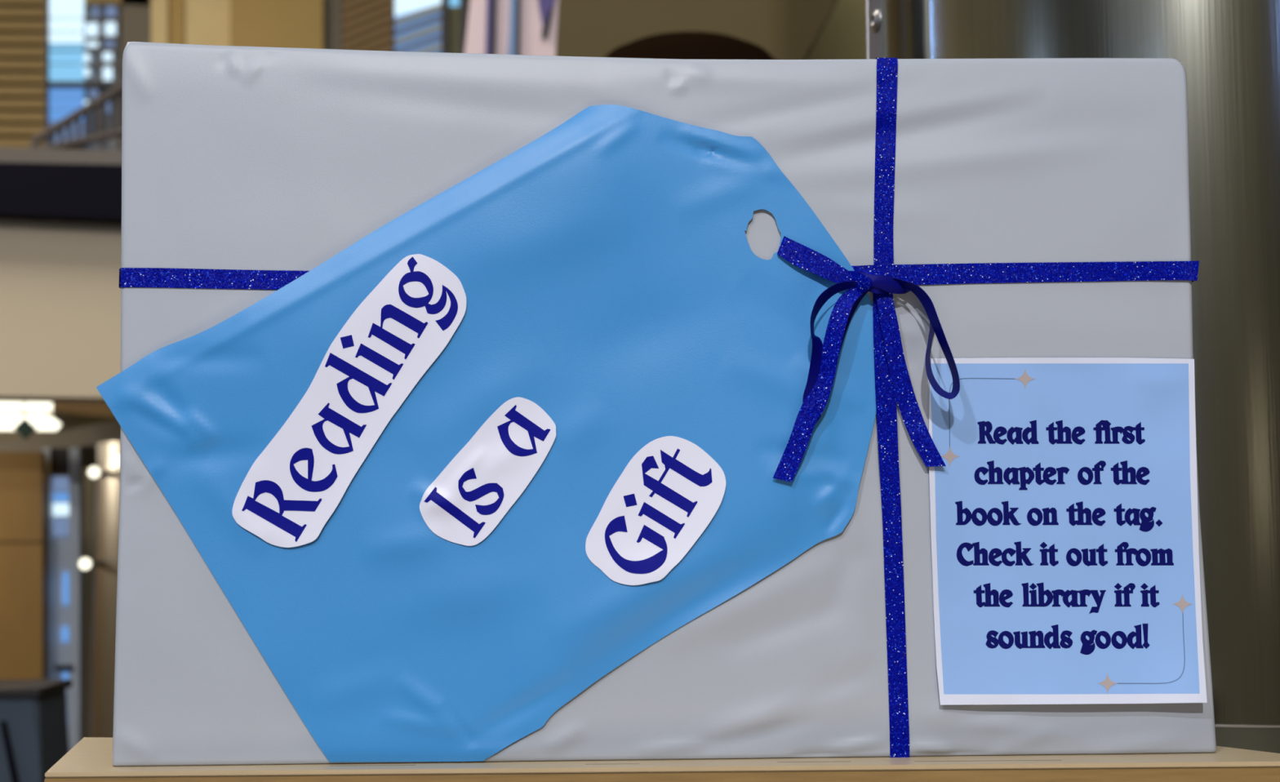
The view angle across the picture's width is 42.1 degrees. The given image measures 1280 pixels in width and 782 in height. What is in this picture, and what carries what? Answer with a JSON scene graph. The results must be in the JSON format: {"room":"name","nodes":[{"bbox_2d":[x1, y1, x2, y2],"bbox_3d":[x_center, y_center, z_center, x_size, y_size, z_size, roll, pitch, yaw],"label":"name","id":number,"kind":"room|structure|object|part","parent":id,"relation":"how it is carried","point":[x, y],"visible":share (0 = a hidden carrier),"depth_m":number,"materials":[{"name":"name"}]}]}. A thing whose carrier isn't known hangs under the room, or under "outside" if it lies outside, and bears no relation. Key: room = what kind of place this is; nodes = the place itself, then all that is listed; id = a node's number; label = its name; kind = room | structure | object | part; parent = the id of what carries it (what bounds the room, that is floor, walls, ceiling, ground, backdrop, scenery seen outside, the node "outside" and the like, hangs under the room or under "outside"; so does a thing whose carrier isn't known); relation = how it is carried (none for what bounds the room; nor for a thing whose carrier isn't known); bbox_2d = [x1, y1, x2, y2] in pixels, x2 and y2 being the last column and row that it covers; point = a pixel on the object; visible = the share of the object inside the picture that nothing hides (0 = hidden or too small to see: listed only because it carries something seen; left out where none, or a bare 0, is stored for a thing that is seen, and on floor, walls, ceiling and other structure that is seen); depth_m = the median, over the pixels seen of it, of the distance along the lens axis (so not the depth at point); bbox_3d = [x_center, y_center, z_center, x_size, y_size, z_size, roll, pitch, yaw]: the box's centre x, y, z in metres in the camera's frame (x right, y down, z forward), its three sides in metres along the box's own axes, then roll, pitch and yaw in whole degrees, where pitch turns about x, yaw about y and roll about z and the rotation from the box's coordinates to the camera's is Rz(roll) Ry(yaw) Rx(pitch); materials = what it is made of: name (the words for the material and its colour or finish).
{"room":"library","nodes":[
{"label":"library","id":0,"kind":"room"},
{"bbox_2d":[0,401,52,411],"bbox_3d":[-3.282,0.043,7.859,0.986,0.102,0.140,0,-5,-3],"label":"ceiling light","id":1,"kind":"object","parent":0,"point":[4,406],"visible":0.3,"depth_m":7.81,"materials":[{"name":"beige"}]},
{"bbox_2d":[0,410,116,737],"bbox_3d":[-2.506,1.522,9.459,6.530,3.434,0.100,0,-5,-3],"label":"wall","id":2,"kind":"structure","parent":0,"point":[68,421],"depth_m":9.44,"materials":[{"name":"brown"}]},
{"bbox_2d":[51,402,115,418],"bbox_3d":[-1.870,0.015,9.432,3.007,0.395,0.100,0,-5,-3],"label":"trim","id":3,"kind":"structure","parent":2,"relation":"attached to","point":[99,410],"depth_m":9.30,"materials":[{"name":"brown wood"}]},
{"bbox_2d":[0,420,120,468],"bbox_3d":[-2.071,0.257,7.739,3.520,0.164,1.200,0,-5,-3],"label":"trim","id":4,"kind":"structure","parent":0,"point":[87,438],"depth_m":7.12,"materials":[{"name":"beige"}]},
{"bbox_2d":[0,410,61,430],"bbox_3d":[-3.099,0.127,7.459,0.964,0.094,0.140,0,-5,-3],"label":"ceiling light","id":5,"kind":"object","parent":4,"relation":"attached to","point":[42,420],"visible":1,"depth_m":7.41,"materials":[{"name":"white"}]},
{"bbox_2d":[0,218,121,403],"bbox_3d":[-2.246,-0.321,6.016,4.020,0.763,0.250,0,-5,-3],"label":"wall","id":6,"kind":"structure","parent":0,"point":[60,291],"depth_m":5.90,"materials":[{"name":"beige paint"}]},
{"bbox_2d":[13,402,36,439],"bbox_3d":[-2.526,-0.198,6.864,0.087,0.795,0.030,0,-5,-3],"label":"hanging ornament","id":7,"kind":"object","parent":6,"relation":"hanging from","point":[24,428],"visible":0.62,"depth_m":6.82,"materials":[{"name":"teal"}]},
{"bbox_3d":[-2.530,-0.239,6.862,0.006,0.713,0.005,0,-5,-3],"label":"cord","id":8,"kind":"part","parent":7,"relation":"part of","materials":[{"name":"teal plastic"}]},
{"bbox_2d":[0,147,121,224],"bbox_3d":[-2.273,-0.603,7.001,3.957,0.351,2.400,0,-5,-3],"label":"trim","id":9,"kind":"structure","parent":6,"relation":"attached to","point":[40,184],"depth_m":5.82,"materials":[{"name":"black"}]},
{"bbox_2d":[31,81,122,149],"bbox_3d":[-2.580,-1.137,7.937,0.646,0.960,0.044,0,-5,-3],"label":"staircase railing","id":10,"kind":"object","parent":9,"relation":"on","point":[110,95],"visible":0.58,"depth_m":7.93,"materials":[{"name":"grey"}]},
{"bbox_3d":[-2.878,-0.928,7.901,0.037,0.542,0.037,2,-6,-26],"label":"newel post","id":11,"kind":"part","parent":10,"relation":"part of","materials":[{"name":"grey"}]},
{"bbox_3d":[-2.567,-1.216,7.945,0.618,0.184,0.036,0,-5,-3],"label":"rail","id":12,"kind":"part","parent":10,"relation":"part of","materials":[{"name":"grey"}]},
{"bbox_2d":[0,0,341,151],"bbox_3d":[-4.195,-2.731,10.101,4.778,2.687,0.400,0,-5,-3],"label":"wall","id":13,"kind":"structure","parent":0,"point":[286,24],"depth_m":9.98,"materials":[{"name":"brown"}]},
{"bbox_2d":[43,0,121,149],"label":"window","id":14,"kind":"structure","parent":13,"relation":"in","point":[65,85],"depth_m":10.03,"materials":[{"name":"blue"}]},
{"bbox_3d":[-3.596,-2.692,10.092,0.091,2.526,0.080,0,-5,-3],"label":"frame","id":15,"kind":"part","parent":14,"relation":"part of","materials":[{"name":"grey"}]},
{"bbox_3d":[-3.457,-1.552,10.006,0.219,0.135,0.020,0,-5,-3],"label":"pane","id":16,"kind":"part","parent":14,"relation":"part of","materials":[{"name":"blue glass"}]},
{"bbox_3d":[-3.460,-1.658,10.015,0.217,0.065,0.020,0,-5,-3],"label":"pane","id":17,"kind":"part","parent":14,"relation":"part of","materials":[{"name":"blue glass"}]},
{"bbox_3d":[-3.462,-1.732,10.022,0.217,0.073,0.020,0,-5,-3],"label":"pane","id":18,"kind":"part","parent":14,"relation":"part of","materials":[{"name":"blue glass"}]},
{"bbox_3d":[-3.465,-1.806,10.029,0.217,0.065,0.020,0,-5,-3],"label":"pane","id":19,"kind":"part","parent":14,"relation":"part of","materials":[{"name":"blue glass"}]},
{"bbox_3d":[-3.468,-1.916,10.039,0.218,0.105,0.020,0,-5,-3],"label":"pane","id":20,"kind":"part","parent":14,"relation":"part of","materials":[{"name":"blue glass"}]},
{"bbox_3d":[-3.471,-2.014,10.047,0.218,0.074,0.020,0,-5,-3],"label":"pane","id":21,"kind":"part","parent":14,"relation":"part of","materials":[{"name":"blue glass"}]},
{"bbox_3d":[-3.473,-2.079,10.053,0.217,0.030,0.020,0,-5,-3],"label":"pane","id":22,"kind":"part","parent":14,"relation":"part of","materials":[{"name":"blue glass"}]},
{"bbox_3d":[-3.475,-2.134,10.058,0.218,0.062,0.020,0,-5,-3],"label":"pane","id":23,"kind":"part","parent":14,"relation":"part of","materials":[{"name":"white glass"}]},
{"bbox_3d":[-3.477,-2.213,10.065,0.218,0.078,0.020,0,-5,-3],"label":"pane","id":24,"kind":"part","parent":14,"relation":"part of","materials":[{"name":"white glass"}]},
{"bbox_3d":[-3.484,-2.425,10.084,0.225,0.329,0.020,0,-5,-3],"label":"pane","id":25,"kind":"part","parent":14,"relation":"part of","materials":[{"name":"white glass"}]},
{"bbox_3d":[-3.321,-1.839,10.010,0.490,0.033,0.080,0,-5,-3],"label":"sill rail","id":26,"kind":"part","parent":14,"relation":"part of","materials":[{"name":"grey metal"}]},
{"bbox_3d":[-3.334,-2.752,10.329,0.289,2.613,0.050,0,-5,-3],"label":"panel","id":27,"kind":"part","parent":13,"relation":"part of","materials":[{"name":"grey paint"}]},
{"bbox_2d":[81,0,151,148],"bbox_3d":[-3.293,-2.542,10.207,0.637,2.139,0.140,0,-5,-3],"label":"window","id":28,"kind":"structure","parent":13,"relation":"in","point":[113,7],"depth_m":10.17,"materials":[{"name":"grey"}]},
{"bbox_3d":[-3.404,-2.004,10.211,0.050,0.145,0.020,0,-5,-3],"label":"pane","id":29,"kind":"part","parent":28,"relation":"part of","materials":[{"name":"white glass"}]},
{"bbox_3d":[-3.372,-2.201,10.231,0.074,0.170,0.020,0,-5,-3],"label":"pane","id":30,"kind":"part","parent":28,"relation":"part of","materials":[{"name":"white glass"}]},
{"bbox_3d":[-3.349,-1.829,10.199,0.047,0.048,0.020,0,-5,-3],"label":"pane","id":31,"kind":"part","parent":28,"relation":"part of","materials":[{"name":"blue glass"}]},
{"bbox_3d":[-3.337,-2.334,10.245,0.056,0.065,0.020,0,-5,-3],"label":"pane","id":32,"kind":"part","parent":28,"relation":"part of","materials":[{"name":"blue glass"}]},
{"bbox_3d":[-3.276,-1.950,10.214,0.064,0.081,0.020,0,-5,-3],"label":"pane","id":33,"kind":"part","parent":28,"relation":"part of","materials":[{"name":"white glass"}]},
{"bbox_3d":[-3.279,-2.066,10.224,0.064,0.073,0.020,0,-5,-3],"label":"pane","id":34,"kind":"part","parent":28,"relation":"part of","materials":[{"name":"white glass"}]},
{"bbox_3d":[-3.273,-1.734,10.194,0.055,0.064,0.020,0,-5,-3],"label":"pane","id":35,"kind":"part","parent":28,"relation":"part of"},
{"bbox_3d":[-3.264,-2.142,10.232,0.059,0.049,0.020,0,-5,-3],"label":"pane","id":36,"kind":"part","parent":28,"relation":"part of","materials":[{"name":"blue glass"}]},
{"bbox_3d":[-3.261,-2.232,10.241,0.064,0.086,0.020,0,-5,-3],"label":"pane","id":37,"kind":"part","parent":28,"relation":"part of","materials":[{"name":"white glass"}]},
{"bbox_3d":[-3.250,-2.339,10.251,0.083,0.074,0.020,0,-5,-3],"label":"pane","id":38,"kind":"part","parent":28,"relation":"part of","materials":[{"name":"blue glass"}]},
{"bbox_3d":[-3.184,-2.383,10.153,0.404,0.076,0.050,0,-5,-3],"label":"rail","id":39,"kind":"part","parent":28,"relation":"part of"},
{"bbox_3d":[-3.081,-2.714,10.190,0.234,2.577,0.050,0,-5,-3],"label":"panel","id":40,"kind":"part","parent":13,"relation":"part of","materials":[{"name":"brown"}]},
{"bbox_3d":[-2.920,-2.693,10.132,0.153,2.557,0.080,0,-5,-3],"label":"panel","id":41,"kind":"part","parent":13,"relation":"part of","materials":[{"name":"beige wood"}]},
{"bbox_3d":[-2.822,-2.704,10.153,0.140,2.566,0.050,0,-5,-3],"label":"panel","id":42,"kind":"part","parent":13,"relation":"part of","materials":[{"name":"brown wood"}]},
{"bbox_3d":[-2.630,-2.698,10.149,0.316,2.564,0.080,0,-5,-3],"label":"panel","id":43,"kind":"part","parent":13,"relation":"part of","materials":[{"name":"beige wood"}]},
{"bbox_3d":[-2.196,-2.668,10.111,0.590,2.545,0.200,0,-5,-3],"label":"panel","id":44,"kind":"part","parent":13,"relation":"part of","materials":[{"name":"brown wood"}]},
{"bbox_3d":[-1.878,-2.703,10.183,0.142,2.568,0.100,0,-5,-3],"label":"panel","id":45,"kind":"part","parent":13,"relation":"part of","materials":[{"name":"brown"}]},
{"bbox_2d":[341,0,470,53],"bbox_3d":[-1.237,-2.202,8.887,0.754,1.297,0.340,0,-5,-3],"label":"window","id":46,"kind":"structure","parent":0,"point":[385,25],"depth_m":8.91,"materials":[{"name":"brown"}]},
{"bbox_3d":[-1.197,-1.862,8.999,0.260,0.481,0.020,0,-5,-3],"label":"pane","id":47,"kind":"part","parent":46,"relation":"part of","materials":[{"name":"blue glass"}]},
{"bbox_3d":[-1.204,-2.428,9.051,0.264,0.813,0.020,0,-5,-3],"label":"pane","id":48,"kind":"part","parent":46,"relation":"part of","materials":[{"name":"white glass"}]},
{"bbox_3d":[-1.048,-2.195,8.958,0.044,1.197,0.100,0,-5,-3],"label":"post","id":49,"kind":"part","parent":46,"relation":"part of","materials":[{"name":"grey metal"}]},
{"bbox_3d":[-1.002,-1.854,9.020,0.075,0.461,0.040,0,-5,-3],"label":"panel","id":50,"kind":"part","parent":46,"relation":"part of","materials":[{"name":"green paint"}]},
{"bbox_3d":[-1.007,-2.459,9.065,0.077,0.754,0.020,0,-5,-3],"label":"pane","id":51,"kind":"part","parent":46,"relation":"part of","materials":[{"name":"blue glass"}]},
{"bbox_2d":[464,0,559,56],"bbox_3d":[-0.446,-1.551,6.485,0.502,0.780,0.030,0,-5,-3],"label":"hanging banner","id":52,"kind":"object","parent":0,"point":[500,27],"visible":0.64,"depth_m":6.47,"materials":[{"name":"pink fabric"}]},
{"bbox_2d":[555,0,839,59],"bbox_3d":[0.214,-1.086,4.927,1.013,1.122,0.500,0,-5,-3],"label":"wall","id":53,"kind":"structure","parent":0,"point":[787,29],"depth_m":4.67,"materials":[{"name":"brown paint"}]},
{"bbox_2d":[806,0,866,59],"bbox_3d":[0.864,-1.284,5.486,1.251,1.305,0.100,0,-5,-3],"label":"wall","id":54,"kind":"structure","parent":0,"point":[843,37],"depth_m":5.41,"materials":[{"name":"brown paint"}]},
{"bbox_3d":[0.004,1.574,2.710,13.000,0.100,17.000,0,-5,-3],"label":"floor","id":55,"kind":"structure","parent":0,"visible":0},
{"bbox_2d":[0,451,45,679],"bbox_3d":[-2.636,0.982,6.558,0.602,1.484,0.050,0,-5,-3],"label":"wooden panel","id":56,"kind":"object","parent":55,"relation":"on","point":[22,473],"depth_m":6.57,"materials":[{"name":"orange wood"}]},
{"bbox_2d":[0,679,72,781],"bbox_3d":[-1.865,1.070,4.905,0.291,0.406,0.350,0,-5,-3],"label":"storage bin","id":57,"kind":"object","parent":55,"relation":"on","point":[34,731],"visible":0.92,"depth_m":4.78,"materials":[{"name":"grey plastic"}]},
{"bbox_3d":[-1.871,0.881,4.927,0.282,0.026,0.340,0,-5,-3],"label":"lid","id":58,"kind":"part","parent":57,"relation":"part of","materials":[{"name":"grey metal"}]},
{"bbox_2d":[42,448,83,750],"bbox_3d":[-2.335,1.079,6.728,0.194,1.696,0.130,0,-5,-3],"label":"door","id":59,"kind":"structure","parent":55,"relation":"on","point":[64,542],"depth_m":6.76,"materials":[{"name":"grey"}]},
{"bbox_3d":[-2.391,1.071,6.720,0.076,1.681,0.060,0,-5,-3],"label":"frame","id":60,"kind":"part","parent":59,"relation":"part of","materials":[{"name":"grey metal"}]},
{"bbox_3d":[-2.361,0.289,6.803,0.151,0.110,0.060,0,-5,-3],"label":"frame","id":61,"kind":"part","parent":59,"relation":"part of","materials":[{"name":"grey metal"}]},
{"bbox_3d":[-2.357,0.554,6.800,0.100,0.078,0.020,0,-5,-3],"label":"pane","id":62,"kind":"part","parent":59,"relation":"part of","materials":[{"name":"blue glass"}]},
{"bbox_3d":[-2.360,0.484,6.806,0.099,0.052,0.020,0,-5,-3],"label":"pane","id":63,"kind":"part","parent":59,"relation":"part of","materials":[{"name":"white glass"}]},
{"bbox_3d":[-2.361,0.435,6.810,0.098,0.037,0.020,0,-5,-3],"label":"pane","id":64,"kind":"part","parent":59,"relation":"part of","materials":[{"name":"blue glass"}]},
{"bbox_3d":[-2.363,0.382,6.815,0.099,0.060,0.020,0,-5,-3],"label":"pane","id":65,"kind":"part","parent":59,"relation":"part of","materials":[{"name":"blue glass"}]},
{"bbox_3d":[-2.353,1.262,6.760,0.117,1.338,0.030,0,-5,-3],"label":"panel","id":66,"kind":"part","parent":59,"relation":"part of","materials":[{"name":"grey"}]},
{"bbox_3d":[-2.330,0.989,6.761,0.040,0.060,0.020,0,-5,-3],"label":"pane","id":67,"kind":"part","parent":59,"relation":"part of","materials":[{"name":"blue glass"}]},
{"bbox_3d":[-2.326,1.167,6.745,0.032,0.046,0.020,0,-5,-3],"label":"pane","id":68,"kind":"part","parent":59,"relation":"part of","materials":[{"name":"blue glass"}]},
{"bbox_3d":[-2.332,0.805,6.778,0.039,0.130,0.020,0,-5,-3],"label":"pane","id":69,"kind":"part","parent":59,"relation":"part of","materials":[{"name":"blue glass"}]},
{"bbox_3d":[-2.280,1.073,6.726,0.084,1.683,0.060,0,-5,-3],"label":"frame","id":70,"kind":"part","parent":59,"relation":"part of","materials":[{"name":"grey metal"}]},
{"bbox_2d":[89,441,119,737],"bbox_3d":[-1.869,1.041,6.472,0.500,1.664,0.500,0,-5,-3],"label":"steel column","id":71,"kind":"structure","parent":55,"relation":"on","point":[108,487],"depth_m":6.31,"materials":[{"name":"beige"}]},
{"bbox_2d":[79,558,100,568],"bbox_3d":[-2.067,0.652,6.294,0.042,0.042,0.281,0,-5,-3],"label":"spot lamp","id":72,"kind":"object","parent":71,"relation":"attached to","point":[85,563],"visible":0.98,"depth_m":6.17,"materials":[{"name":"grey metal"}]},
{"bbox_3d":[-2.060,0.641,6.175,0.042,0.042,0.042,0,-5,-3],"label":"bulb","id":73,"kind":"part","parent":72,"relation":"part of","materials":[{"name":"white glass"}]},
{"bbox_2d":[88,466,106,477],"bbox_3d":[-2.045,0.314,6.326,0.042,0.042,0.281,0,-5,-3],"label":"spot lamp","id":74,"kind":"object","parent":71,"relation":"attached to","point":[93,472],"visible":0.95,"depth_m":6.20,"materials":[{"name":"grey metal"}]},
{"bbox_3d":[-2.038,0.303,6.207,0.042,0.042,0.042,0,-5,-3],"label":"bulb","id":75,"kind":"part","parent":74,"relation":"part of","materials":[{"name":"white glass"}]},
{"bbox_2d":[111,455,119,466],"bbox_3d":[-1.959,0.272,6.335,0.042,0.042,0.281,0,-5,-3],"label":"spot lamp","id":76,"kind":"object","parent":71,"relation":"attached to","point":[116,460],"visible":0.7,"depth_m":6.20,"materials":[{"name":"grey metal"}]},
{"bbox_2d":[44,737,1279,781],"bbox_3d":[0.015,0.841,1.278,1.054,1.100,0.226,-1,-5,6],"label":"table","id":77,"kind":"object","parent":55,"relation":"on","point":[91,760],"visible":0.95,"depth_m":1.28,"materials":[{"name":"brown wood"}]},
{"bbox_2d":[112,41,1216,765],"bbox_3d":[0.022,0.008,1.384,0.886,0.579,0.096,0,-5,-3],"label":"gift box","id":78,"kind":"object","parent":77,"relation":"on","point":[1041,207],"visible":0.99,"depth_m":1.35,"materials":[{"name":"white paper"}]},
{"bbox_2d":[96,104,876,761],"bbox_3d":[-0.116,0.028,1.327,0.628,0.526,0.014,0,-5,-3],"label":"tag","id":79,"kind":"object","parent":78,"relation":"attached to","point":[533,425],"visible":1,"depth_m":1.33,"materials":[{"name":"blue paper"}]},
{"bbox_2d":[773,235,959,482],"bbox_3d":[0.180,-0.028,1.336,0.148,0.201,0.035,0,-5,1],"label":"ribbon bow","id":80,"kind":"object","parent":79,"relation":"attached to","point":[824,357],"visible":1,"depth_m":1.34,"materials":[{"name":"blue fabric"}]},
{"bbox_2d":[928,357,1207,704],"bbox_3d":[0.346,0.111,1.345,0.223,0.280,0.013,0,-5,-3],"label":"printed notice","id":81,"kind":"object","parent":78,"relation":"attached to","point":[1064,501],"visible":1,"depth_m":1.35,"materials":[{"name":"blue paper"}]},
{"bbox_2d":[605,31,774,59],"bbox_3d":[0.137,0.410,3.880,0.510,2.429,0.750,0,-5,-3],"label":"lampshade","id":82,"kind":"object","parent":55,"relation":"on","point":[677,45],"visible":0.16,"depth_m":3.64,"materials":[{"name":"black"}]},
{"bbox_2d":[866,0,1279,753],"bbox_3d":[0.621,-1.344,2.127,0.730,5.600,0.704,0,-5,-3],"label":"steel column","id":83,"kind":"structure","parent":55,"relation":"on","point":[1228,51],"depth_m":1.67,"materials":[{"name":"grey metal"}]},
{"bbox_3d":[0.270,-1.353,2.014,0.004,5.600,0.039,1,-5,-14],"label":"plate","id":84,"kind":"part","parent":83,"relation":"part of","materials":[{"name":"silver metal"}]}
]}

